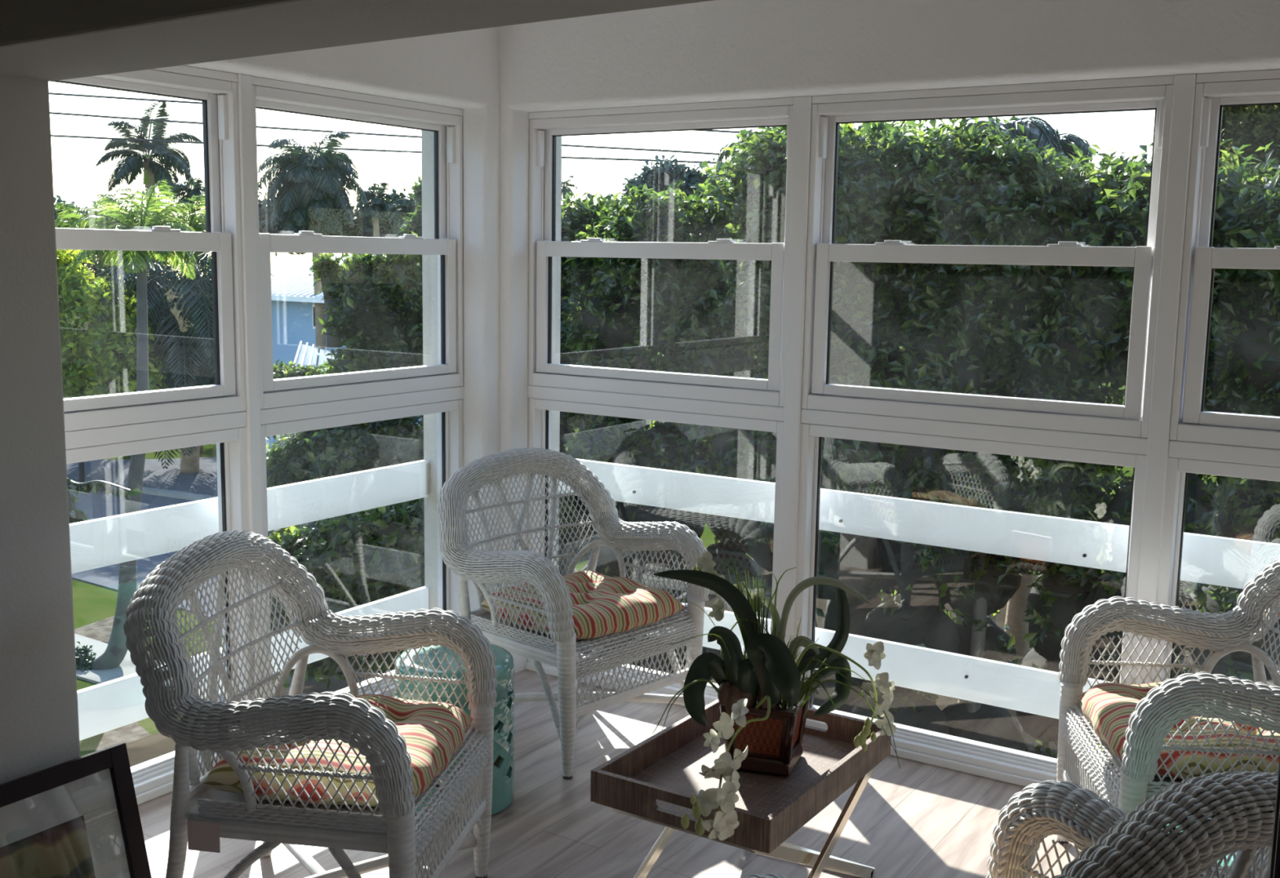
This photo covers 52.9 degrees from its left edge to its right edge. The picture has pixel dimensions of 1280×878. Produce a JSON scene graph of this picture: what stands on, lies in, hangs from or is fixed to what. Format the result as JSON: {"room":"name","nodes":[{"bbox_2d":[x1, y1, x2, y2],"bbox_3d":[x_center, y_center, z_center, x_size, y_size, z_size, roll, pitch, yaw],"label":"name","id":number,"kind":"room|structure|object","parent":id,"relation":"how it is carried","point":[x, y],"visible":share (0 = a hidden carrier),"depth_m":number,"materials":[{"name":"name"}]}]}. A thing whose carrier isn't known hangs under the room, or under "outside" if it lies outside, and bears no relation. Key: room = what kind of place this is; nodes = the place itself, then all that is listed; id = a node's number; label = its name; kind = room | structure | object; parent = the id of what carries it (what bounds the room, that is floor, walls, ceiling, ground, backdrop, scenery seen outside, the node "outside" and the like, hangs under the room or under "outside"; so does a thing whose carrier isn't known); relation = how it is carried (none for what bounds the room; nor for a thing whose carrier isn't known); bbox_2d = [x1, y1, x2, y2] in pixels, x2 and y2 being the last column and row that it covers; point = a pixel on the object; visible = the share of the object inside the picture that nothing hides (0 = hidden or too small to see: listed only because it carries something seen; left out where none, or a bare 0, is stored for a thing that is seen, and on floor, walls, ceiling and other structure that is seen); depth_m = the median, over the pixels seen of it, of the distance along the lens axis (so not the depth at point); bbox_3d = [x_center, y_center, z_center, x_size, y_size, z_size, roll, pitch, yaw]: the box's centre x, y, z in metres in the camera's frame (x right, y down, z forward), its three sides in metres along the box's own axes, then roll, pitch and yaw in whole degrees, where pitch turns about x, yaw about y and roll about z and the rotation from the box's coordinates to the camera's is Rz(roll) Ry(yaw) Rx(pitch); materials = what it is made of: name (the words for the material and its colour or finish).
{"room":"sunroom","nodes":[
{"label":"sunroom","id":0,"kind":"room"},
{"bbox_2d":[0,75,79,784],"bbox_3d":[-2.997,0.213,0.997,0.817,3.000,5.044,6,10,32],"label":"wall pillar","id":1,"kind":"structure","parent":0,"point":[39,726],"depth_m":2.81,"materials":[{"name":"grey paint"}]},
{"bbox_2d":[69,459,430,573],"bbox_3d":[-1.468,0.281,4.128,0.033,0.146,2.303,6,10,32],"label":"board","id":2,"kind":"object","parent":1,"relation":"attached to","point":[104,541],"visible":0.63,"depth_m":4.22,"materials":[{"name":"white wood"}]},
{"bbox_2d":[77,586,428,740],"bbox_3d":[-1.480,0.790,4.201,0.025,0.150,2.300,6,10,32],"label":"board","id":3,"kind":"object","parent":1,"relation":"attached to","point":[113,704],"visible":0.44,"depth_m":4.02,"materials":[{"name":"white wood"}]},
{"bbox_2d":[185,26,499,109],"bbox_3d":[-1.208,-1.403,3.931,0.250,0.572,2.152,6,10,32],"label":"wall","id":4,"kind":"structure","parent":0,"point":[460,69],"depth_m":4.38,"materials":[{"name":"white paint"}]},
{"bbox_2d":[51,69,250,795],"bbox_3d":[-1.573,0.029,3.682,0.122,2.152,1.050,6,10,32],"label":"window","id":5,"kind":"structure","parent":4,"relation":"in","point":[222,237],"depth_m":3.93,"materials":[{"name":"white paint"}]},
{"bbox_2d":[151,65,237,82],"bbox_3d":[-1.560,-1.050,3.531,0.133,0.024,1.026,6,10,32],"label":"trim","id":6,"kind":"structure","parent":4,"relation":"attached to","point":[181,69],"depth_m":3.81,"materials":[{"name":"white paint"}]},
{"bbox_2d":[236,73,267,699],"bbox_3d":[-1.284,-0.043,4.130,0.145,2.178,0.048,6,10,32],"label":"trim","id":7,"kind":"structure","parent":4,"relation":"attached to","point":[244,82],"depth_m":4.04,"materials":[{"name":"white paint"}]},
{"bbox_2d":[251,75,463,115],"bbox_3d":[-0.983,-1.166,4.414,0.133,0.024,0.998,6,10,32],"label":"trim","id":8,"kind":"structure","parent":4,"relation":"attached to","point":[256,81],"depth_m":4.32,"materials":[{"name":"white paint"}]},
{"bbox_2d":[252,84,464,696],"bbox_3d":[-0.996,-0.087,4.565,0.122,2.152,1.022,6,10,32],"label":"window","id":9,"kind":"structure","parent":4,"relation":"in","point":[446,243],"depth_m":4.58,"materials":[{"name":"white paint"}]},
{"bbox_2d":[0,0,715,81],"bbox_3d":[0.546,-0.893,1.222,5.314,0.740,0.314,7,10,36],"label":"ceiling","id":10,"kind":"structure","parent":0,"point":[44,40],"depth_m":2.09,"materials":[{"name":"grey paint"}]},
{"bbox_2d":[49,111,734,155],"bbox_3d":[-3.822,-6.086,26.000,26.191,1.212,0.042,1,8,0],"label":"overhead cable","id":11,"kind":"object","parent":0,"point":[51,113],"visible":0.39,"depth_m":25.98,"materials":[{"name":"grey plastic"}]},
{"bbox_2d":[421,104,561,673],"bbox_3d":[-0.583,-0.382,5.089,0.370,3.400,0.400,6,10,32],"label":"post","id":12,"kind":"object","parent":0,"point":[495,139],"depth_m":4.91,"materials":[{"name":"white paint"}]},
{"bbox_2d":[136,693,395,804],"bbox_3d":[-1.250,1.028,4.232,0.013,0.030,2.070,6,10,32],"label":"trim","id":13,"kind":"structure","parent":12,"relation":"attached to","point":[164,788],"depth_m":3.89,"materials":[{"name":"white paint"}]},
{"bbox_2d":[524,662,1102,796],"bbox_3d":[1.495,1.118,3.914,4.660,0.030,0.013,6,10,32],"label":"trim","id":14,"kind":"structure","parent":12,"relation":"attached to","point":[906,753],"depth_m":4.23,"materials":[{"name":"white paint"}]},
{"bbox_2d":[137,668,1082,877],"bbox_3d":[-0.161,1.681,0.765,5.720,0.250,7.220,6,10,32],"label":"floor","id":15,"kind":"structure","parent":0,"point":[917,819],"depth_m":3.72,"materials":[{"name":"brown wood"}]},
{"bbox_2d":[0,742,151,877],"bbox_3d":[-1.358,1.002,2.776,0.143,0.493,0.660,6,10,32],"label":"framed picture","id":16,"kind":"object","parent":15,"relation":"on","point":[79,816],"visible":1,"depth_m":2.92,"materials":[{"name":"black wood"}]},
{"bbox_2d":[0,814,95,877],"bbox_3d":[-1.356,1.025,2.778,0.002,0.290,0.402,-10,1,34],"label":"print","id":17,"kind":"object","parent":16,"relation":"attached to","point":[63,846],"depth_m":2.87},
{"bbox_2d":[123,529,497,877],"bbox_3d":[-0.770,0.724,3.127,0.688,0.970,0.810,2,8,9],"label":"wicker armchair","id":18,"kind":"object","parent":15,"relation":"on","point":[201,814],"visible":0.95,"depth_m":2.92,"materials":[{"name":"white wicker"}]},
{"bbox_2d":[203,693,472,805],"bbox_3d":[-0.710,0.740,3.119,0.542,0.119,0.563,2,8,8],"label":"seat cushion","id":19,"kind":"object","parent":18,"relation":"on","point":[433,731],"visible":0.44,"depth_m":2.94,"materials":[{"name":"fabric"}]},
{"bbox_2d":[394,643,515,822],"bbox_3d":[-0.559,0.873,3.893,0.359,0.454,0.359,3,8,15],"label":"garden stool","id":20,"kind":"object","parent":15,"relation":"on","point":[503,778],"visible":0.43,"depth_m":3.80,"materials":[{"name":"teal ceramic"}]},
{"bbox_2d":[436,447,709,778],"bbox_3d":[-0.242,0.542,4.459,0.688,0.970,0.810,8,11,43],"label":"wicker armchair","id":21,"kind":"object","parent":15,"relation":"on","point":[561,649],"visible":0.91,"depth_m":4.37,"materials":[{"name":"white wicker"}]},
{"bbox_2d":[480,569,684,639],"bbox_3d":[-0.198,0.563,4.420,0.542,0.119,0.563,9,11,44],"label":"seat cushion","id":22,"kind":"object","parent":21,"relation":"on","point":[602,604],"visible":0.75,"depth_m":4.30,"materials":[{"name":"fabric"}]},
{"bbox_2d":[612,766,875,877],"bbox_3d":[0.265,1.021,3.219,0.422,0.380,0.800,6,10,32],"label":"folding stand","id":23,"kind":"object","parent":15,"relation":"on","point":[820,860],"visible":0.44,"depth_m":3.20,"materials":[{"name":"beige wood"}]},
{"bbox_2d":[590,698,891,853],"bbox_3d":[0.269,0.799,3.187,0.473,0.077,0.688,6,10,32],"label":"serving tray","id":24,"kind":"object","parent":23,"relation":"on","point":[656,778],"visible":0.56,"depth_m":3.11,"materials":[{"name":"brown wood"}]},
{"bbox_2d":[652,551,900,839],"bbox_3d":[0.241,0.573,3.058,0.708,0.526,0.504,-7,11,-44],"label":"potted orchid","id":25,"kind":"object","parent":24,"relation":"on","point":[763,696],"visible":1,"depth_m":3.15,"materials":[{"name":"green plant"}]},
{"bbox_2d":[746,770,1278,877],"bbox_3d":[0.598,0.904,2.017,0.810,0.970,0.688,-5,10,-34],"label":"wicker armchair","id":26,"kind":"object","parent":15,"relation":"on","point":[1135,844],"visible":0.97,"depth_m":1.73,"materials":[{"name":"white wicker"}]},
{"bbox_2d":[1056,557,1279,843],"bbox_3d":[1.504,0.734,3.315,0.688,0.970,0.810,2,8,5],"label":"wicker armchair","id":27,"kind":"object","parent":15,"relation":"on","point":[1146,731],"visible":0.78,"depth_m":3.53,"materials":[{"name":"white wicker"}]},
{"bbox_2d":[1077,681,1279,778],"bbox_3d":[1.443,0.747,3.322,0.542,0.119,0.563,1,8,3],"label":"seat cushion","id":28,"kind":"object","parent":27,"relation":"on","point":[1108,706],"visible":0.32,"depth_m":3.21,"materials":[{"name":"fabric"}]},
{"bbox_2d":[1161,812,1238,866],"bbox_3d":[1.183,1.068,2.727,0.359,0.454,0.359,-4,9,-30],"label":"seat cushion","id":29,"kind":"object","parent":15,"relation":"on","point":[1232,857],"visible":0.02,"depth_m":2.64,"materials":[{"name":"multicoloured fabric"}]},
{"bbox_2d":[1268,757,1279,877],"bbox_3d":[0.774,0.795,1.171,0.400,1.420,0.334,6,10,32],"label":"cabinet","id":30,"kind":"object","parent":15,"relation":"on","point":[1274,867],"visible":1,"depth_m":1.10,"materials":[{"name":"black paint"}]},
{"bbox_2d":[499,0,1279,112],"bbox_3d":[1.853,-1.276,3.391,5.490,0.572,0.250,6,10,32],"label":"wall","id":31,"kind":"structure","parent":0,"point":[716,51],"depth_m":4.01,"materials":[{"name":"white paint"}]},
{"bbox_2d":[528,105,793,703],"bbox_3d":[0.061,-0.099,4.771,1.136,2.152,0.122,6,10,32],"label":"window","id":32,"kind":"structure","parent":31,"relation":"in","point":[543,244],"depth_m":4.71,"materials":[{"name":"white paint"}]},
{"bbox_2d":[528,97,794,119],"bbox_3d":[0.081,-1.178,4.620,1.112,0.024,0.133,6,10,32],"label":"trim","id":33,"kind":"structure","parent":31,"relation":"attached to","point":[789,100],"depth_m":4.54,"materials":[{"name":"white paint"}]},
{"bbox_2d":[777,95,813,647],"bbox_3d":[0.556,-0.059,4.456,0.062,2.178,0.145,6,10,32],"label":"window mullion","id":34,"kind":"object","parent":31,"relation":"attached to","point":[802,105],"depth_m":4.36,"materials":[{"name":"white paint"}]},
{"bbox_2d":[794,84,1173,794],"bbox_3d":[1.052,0.007,4.137,1.147,2.152,0.122,6,10,32],"label":"window","id":35,"kind":"structure","parent":31,"relation":"in","point":[1131,419],"depth_m":4.07,"materials":[{"name":"white paint"}]},
{"bbox_2d":[811,75,1173,104],"bbox_3d":[1.071,-1.071,3.987,1.123,0.024,0.133,6,10,32],"label":"trim","id":36,"kind":"structure","parent":31,"relation":"attached to","point":[1157,80],"depth_m":3.90,"materials":[{"name":"white paint"}]},
{"bbox_2d":[1129,73,1196,684],"bbox_3d":[1.549,0.047,3.822,0.057,2.178,0.145,6,10,32],"label":"window mullion","id":37,"kind":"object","parent":31,"relation":"attached to","point":[1184,85],"depth_m":3.71,"materials":[{"name":"white paint"}]},
{"bbox_2d":[1151,79,1279,681],"bbox_3d":[2.042,0.114,3.504,1.147,2.152,0.122,6,10,32],"label":"window","id":38,"kind":"structure","parent":31,"relation":"in","point":[1189,422],"depth_m":3.67,"materials":[{"name":"white paint"}]},
{"bbox_2d":[1195,69,1279,83],"bbox_3d":[2.062,-0.965,3.354,1.123,0.024,0.133,6,10,32],"label":"trim","id":39,"kind":"structure","parent":31,"relation":"attached to","point":[1270,73],"depth_m":3.54,"materials":[{"name":"white paint"}]},
{"bbox_3d":[1.169,0.009,2.551,6.105,3.400,2.805,6,10,32],"label":"lintel","id":40,"kind":"object","parent":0,"visible":0},
{"bbox_2d":[647,602,1112,718],"bbox_3d":[1.609,0.864,4.039,4.640,0.150,0.033,6,10,32],"label":"board","id":41,"kind":"object","parent":40,"relation":"attached to","point":[1032,690],"visible":0.3,"depth_m":4.38,"materials":[{"name":"white wood"}]},
{"bbox_2d":[557,458,1279,591],"bbox_3d":[1.617,0.355,3.967,4.640,0.146,0.033,6,10,32],"label":"board","id":42,"kind":"object","parent":40,"relation":"attached to","point":[1222,561],"visible":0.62,"depth_m":4.33,"materials":[{"name":"white wood"}]},
{"label":"outside","id":43,"kind":"structure","parent":0,"visible":0},
{"bbox_2d":[71,280,1248,755],"bbox_3d":[-9.980,-6.872,82.475,220.000,0.300,200.000,6,10,32],"label":"ground","id":44,"kind":"structure","parent":43,"point":[92,602],"depth_m":17.75,"materials":[{"name":"green plant"}]},
{"bbox_2d":[75,640,96,671],"bbox_3d":[-6.472,2.727,14.982,0.501,0.732,0.512,-5,10,-36],"label":"round shrub","id":45,"kind":"object","parent":44,"relation":"on","point":[83,660],"visible":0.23,"depth_m":14.90,"materials":[{"name":"green plant"}]},
{"bbox_2d":[74,615,114,643],"bbox_3d":[-6.580,2.469,16.379,1.380,0.075,0.928,6,10,32],"label":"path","id":46,"kind":"structure","parent":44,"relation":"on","point":[100,630],"depth_m":16.35,"materials":[{"name":"grey concrete"}]},
{"bbox_2d":[53,194,143,256],"bbox_3d":[-17.270,-4.348,40.167,5.108,6.412,2.382,1,8,2],"label":"hedge","id":47,"kind":"object","parent":44,"relation":"on","point":[60,199],"visible":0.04,"depth_m":39.64,"materials":[{"name":"green plant"}]},
{"bbox_2d":[66,477,143,523],"bbox_3d":[-2.803,1.937,6.233,0.916,4.021,0.158,1,8,2],"label":"slender tree","id":48,"kind":"object","parent":44,"relation":"on","point":[79,515],"visible":0.35,"depth_m":6.00,"materials":[{"name":"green plant"}]},
{"bbox_2d":[53,187,164,277],"bbox_3d":[-12.626,-2.745,30.230,2.646,6.202,2.795,-4,10,-32],"label":"areca palm","id":49,"kind":"object","parent":44,"relation":"on","point":[66,215],"visible":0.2,"depth_m":29.50,"materials":[{"name":"green plant"}]},
{"bbox_2d":[65,251,173,394],"bbox_3d":[-12.851,-2.252,31.303,4.047,4.922,3.835,-1,8,-16],"label":"coconut palm","id":50,"kind":"object","parent":44,"relation":"on","point":[93,267],"visible":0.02,"depth_m":30.35,"materials":[{"name":"green plant"}]},
{"bbox_2d":[95,721,151,751],"bbox_3d":[-4.066,3.283,10.978,4.515,0.070,2.772,6,10,32],"label":"slab","id":51,"kind":"object","parent":44,"relation":"on","point":[131,731],"visible":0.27,"depth_m":12.86,"materials":[{"name":"grey concrete"}]},
{"bbox_2d":[74,632,223,702],"bbox_3d":[-6.084,2.688,14.881,6.202,0.080,1.117,6,10,32],"label":"path","id":52,"kind":"structure","parent":44,"relation":"on","point":[126,667],"depth_m":14.82,"materials":[{"name":"concrete"}]},
{"bbox_2d":[68,179,198,669],"bbox_3d":[-5.884,-0.161,15.221,1.398,5.701,1.431,-3,9,-23],"label":"leaning palm","id":53,"kind":"object","parent":52,"relation":"on","point":[115,652],"visible":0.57,"depth_m":14.85,"materials":[{"name":"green plant"}]},
{"bbox_2d":[95,101,203,219],"bbox_3d":[-13.023,-4.572,34.464,2.598,8.612,2.582,0,8,-6],"label":"royal palm","id":54,"kind":"object","parent":44,"relation":"on","point":[131,166],"visible":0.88,"depth_m":33.68,"materials":[{"name":"green plant"}]},
{"bbox_2d":[125,191,211,381],"bbox_3d":[-10.106,-2.522,29.291,2.731,6.106,2.980,6,10,32],"label":"areca palm","id":55,"kind":"object","parent":44,"relation":"on","point":[200,225],"visible":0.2,"depth_m":28.60,"materials":[{"name":"green plant"}]},
{"bbox_2d":[85,251,273,473],"bbox_3d":[-9.898,-1.666,27.689,5.089,4.886,4.814,2,8,5],"label":"coconut palm","id":56,"kind":"object","parent":44,"relation":"on","point":[188,348],"visible":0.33,"depth_m":26.09,"materials":[{"name":"green plant"}]},
{"bbox_2d":[142,486,217,500],"bbox_3d":[-6.666,1.333,24.072,8.366,0.150,0.266,5,9,26],"label":"kerb","id":57,"kind":"object","parent":44,"relation":"on","point":[188,495],"visible":0.2,"depth_m":25.16,"materials":[{"name":"concrete"}]},
{"bbox_2d":[170,177,205,453],"bbox_3d":[-10.526,-2.875,30.421,0.917,6.471,0.948,-4,10,-32],"label":"slender palm","id":58,"kind":"object","parent":44,"relation":"on","point":[197,189],"visible":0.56,"depth_m":29.89,"materials":[{"name":"green plant"}]},
{"bbox_2d":[66,456,422,660],"bbox_3d":[-6.473,1.566,22.742,8.876,0.070,18.917,-4,9,-30],"label":"road","id":59,"kind":"structure","parent":44,"relation":"on","point":[204,482],"depth_m":25.85,"materials":[{"name":"grey asphalt"}]},
{"bbox_2d":[56,249,169,482],"bbox_3d":[-11.253,-1.525,26.043,3.626,5.005,2.037,1,8,2],"label":"hedge","id":60,"kind":"object","parent":59,"relation":"on","point":[91,366],"visible":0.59,"depth_m":25.52,"materials":[{"name":"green plant"}]},
{"bbox_2d":[257,130,368,349],"bbox_3d":[-6.162,-2.231,24.425,1.918,7.031,1.924,4,9,19],"label":"palm","id":61,"kind":"object","parent":59,"relation":"on","point":[319,198],"visible":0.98,"depth_m":23.59,"materials":[{"name":"green plant"}]},
{"bbox_2d":[292,340,337,529],"bbox_3d":[-4.803,0.270,19.945,1.010,3.381,2.843,-1,8,-11],"label":"porch roof","id":62,"kind":"structure","parent":44,"relation":"on","point":[306,354],"depth_m":19.91,"materials":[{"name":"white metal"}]},
{"bbox_2d":[257,187,416,260],"bbox_3d":[-9.256,-4.504,40.186,7.083,6.975,2.150,1,8,-1],"label":"hedge","id":63,"kind":"object","parent":44,"relation":"on","point":[362,226],"visible":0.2,"depth_m":39.45,"materials":[{"name":"green plant"}]},
{"bbox_2d":[265,253,422,457],"bbox_3d":[-4.908,-1.508,27.137,4.242,4.867,6.009,7,10,38],"label":"house","id":64,"kind":"structure","parent":44,"relation":"on","point":[294,298],"depth_m":25.41,"materials":[{"name":"blue"}]},
{"bbox_2d":[355,182,394,237],"bbox_3d":[-7.045,-3.480,34.450,1.139,6.644,1.159,6,10,32],"label":"slender palm","id":65,"kind":"object","parent":44,"relation":"on","point":[379,207],"visible":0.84,"depth_m":33.83,"materials":[{"name":"green plant"}]},
{"bbox_2d":[387,195,417,237],"bbox_3d":[-5.633,-3.020,32.373,1.315,6.369,1.260,-4,10,-31],"label":"slender palm","id":66,"kind":"object","parent":44,"relation":"on","point":[406,206],"visible":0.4,"depth_m":31.66,"materials":[{"name":"green plant"}]},
{"bbox_2d":[399,176,422,236],"bbox_3d":[-3.372,-1.088,20.297,0.890,6.017,0.792,6,10,32],"label":"hedge","id":67,"kind":"object","parent":44,"relation":"on","point":[415,224],"visible":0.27,"depth_m":19.86,"materials":[{"name":"green plant"}]},
{"bbox_2d":[561,175,577,205],"bbox_3d":[-3.619,-8.072,60.559,1.161,8.475,1.212,6,10,32],"label":"slender palm","id":68,"kind":"object","parent":44,"relation":"on","point":[565,188],"visible":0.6,"depth_m":59.89,"materials":[{"name":"green plant"}]},
{"bbox_2d":[125,569,1197,769],"bbox_3d":[5.973,3.569,9.914,21.500,0.030,13.700,6,10,32],"label":"bed","id":69,"kind":"object","parent":44,"relation":"on","point":[147,748],"depth_m":13.99,"materials":[{"name":"soil"}]},
{"bbox_2d":[273,359,325,690],"bbox_3d":[-3.134,1.215,11.732,0.869,3.883,0.563,2,8,5],"label":"shrub","id":70,"kind":"object","parent":69,"relation":"on","point":[281,371],"visible":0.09,"depth_m":11.40,"materials":[{"name":"green plant"}]},
{"bbox_2d":[265,414,423,686],"bbox_3d":[-2.290,1.468,10.151,1.763,3.855,1.100,3,8,12],"label":"shrub","id":71,"kind":"object","parent":69,"relation":"on","point":[315,454],"visible":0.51,"depth_m":9.72,"materials":[{"name":"green plant"}]},
{"bbox_2d":[267,497,424,693],"bbox_3d":[-1.915,1.937,8.730,1.677,3.342,0.930,1,8,3],"label":"shrub","id":72,"kind":"object","parent":69,"relation":"on","point":[357,559],"visible":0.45,"depth_m":8.37,"materials":[{"name":"green plant"}]},
{"bbox_2d":[308,231,422,677],"bbox_3d":[-2.236,0.728,11.209,1.322,5.022,0.979,1,8,2],"label":"tree","id":73,"kind":"object","parent":69,"relation":"on","point":[374,304],"visible":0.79,"depth_m":10.74,"materials":[{"name":"green plant"}]},
{"bbox_2d":[558,190,645,653],"bbox_3d":[-0.572,0.623,10.924,1.492,5.366,1.584,8,10,39],"label":"hedge","id":74,"kind":"object","parent":69,"relation":"on","point":[571,220],"visible":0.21,"depth_m":10.38,"materials":[{"name":"green plant"}]},
{"bbox_2d":[559,174,768,680],"bbox_3d":[0.282,0.639,10.149,2.041,5.580,1.501,5,9,28],"label":"hedge","id":75,"kind":"object","parent":69,"relation":"on","point":[668,301],"visible":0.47,"depth_m":9.73,"materials":[{"name":"green plant"}]},
{"bbox_2d":[715,127,782,574],"bbox_3d":[1.163,-0.126,13.399,0.948,6.211,0.849,6,10,32],"label":"slender palm","id":76,"kind":"object","parent":69,"relation":"on","point":[726,153],"visible":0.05,"depth_m":13.14,"materials":[{"name":"green plant"}]},
{"bbox_2d":[677,115,1053,733],"bbox_3d":[1.498,0.640,9.082,2.533,5.919,1.811,6,10,32],"label":"hedge","id":77,"kind":"object","parent":69,"relation":"on","point":[908,586],"visible":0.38,"depth_m":8.48,"materials":[{"name":"green plant"}]},
{"bbox_2d":[840,120,940,142],"bbox_3d":[1.849,0.376,10.544,0.963,6.044,1.014,-1,8,-10],"label":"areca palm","id":78,"kind":"object","parent":69,"relation":"on","point":[904,122],"visible":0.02,"depth_m":9.98,"materials":[{"name":"green plant"}]},
{"bbox_2d":[945,116,1066,702],"bbox_3d":[3.183,0.170,11.887,1.141,6.122,1.140,6,10,32],"label":"tree","id":79,"kind":"object","parent":69,"relation":"on","point":[1033,130],"visible":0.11,"depth_m":11.16,"materials":[{"name":"green plant"}]},
{"bbox_2d":[891,117,1131,763],"bbox_3d":[2.503,0.808,8.566,1.744,5.881,1.706,8,11,42],"label":"hedge","id":80,"kind":"object","parent":69,"relation":"on","point":[1051,330],"visible":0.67,"depth_m":8.06,"materials":[{"name":"green plant"}]},
{"bbox_2d":[1004,133,1093,730],"bbox_3d":[3.637,0.187,12.204,0.943,6.015,0.947,6,10,32],"label":"fan palm","id":81,"kind":"object","parent":69,"relation":"on","point":[1016,606],"visible":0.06,"depth_m":12.28,"materials":[{"name":"green plant"}]},
{"bbox_2d":[1069,138,1279,768],"bbox_3d":[3.499,1.094,7.968,1.985,5.920,1.624,7,10,38],"label":"hedge","id":82,"kind":"object","parent":69,"relation":"on","point":[1243,370],"visible":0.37,"depth_m":7.50,"materials":[{"name":"green plant"}]},
{"bbox_2d":[1197,104,1279,671],"bbox_3d":[4.855,0.341,9.898,1.532,6.391,1.004,1,8,3],"label":"hedge","id":83,"kind":"object","parent":69,"relation":"on","point":[1256,126],"visible":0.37,"depth_m":9.27,"materials":[{"name":"green plant"}]},
{"bbox_2d":[619,147,733,424],"bbox_3d":[1.007,-1.639,22.371,2.826,6.664,1.346,1,8,4],"label":"hedge","id":84,"kind":"object","parent":44,"relation":"on","point":[656,177],"visible":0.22,"depth_m":21.70,"materials":[{"name":"green plant"}]},
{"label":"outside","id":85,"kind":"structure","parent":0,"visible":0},
{"bbox_2d":[48,92,1098,153],"bbox_3d":[-3.822,-6.520,26.000,26.188,1.072,0.042,1,8,0],"label":"overhead cable","id":86,"kind":"object","parent":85,"point":[50,93],"visible":0.16,"depth_m":25.98,"materials":[{"name":"grey plastic"}]},
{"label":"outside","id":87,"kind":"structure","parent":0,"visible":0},
{"bbox_2d":[50,134,724,164],"bbox_3d":[-3.822,-5.794,26.000,26.181,0.680,0.042,1,8,0],"label":"overhead cable","id":88,"kind":"object","parent":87,"point":[52,135],"visible":0.4,"depth_m":25.98,"materials":[{"name":"grey plastic"}]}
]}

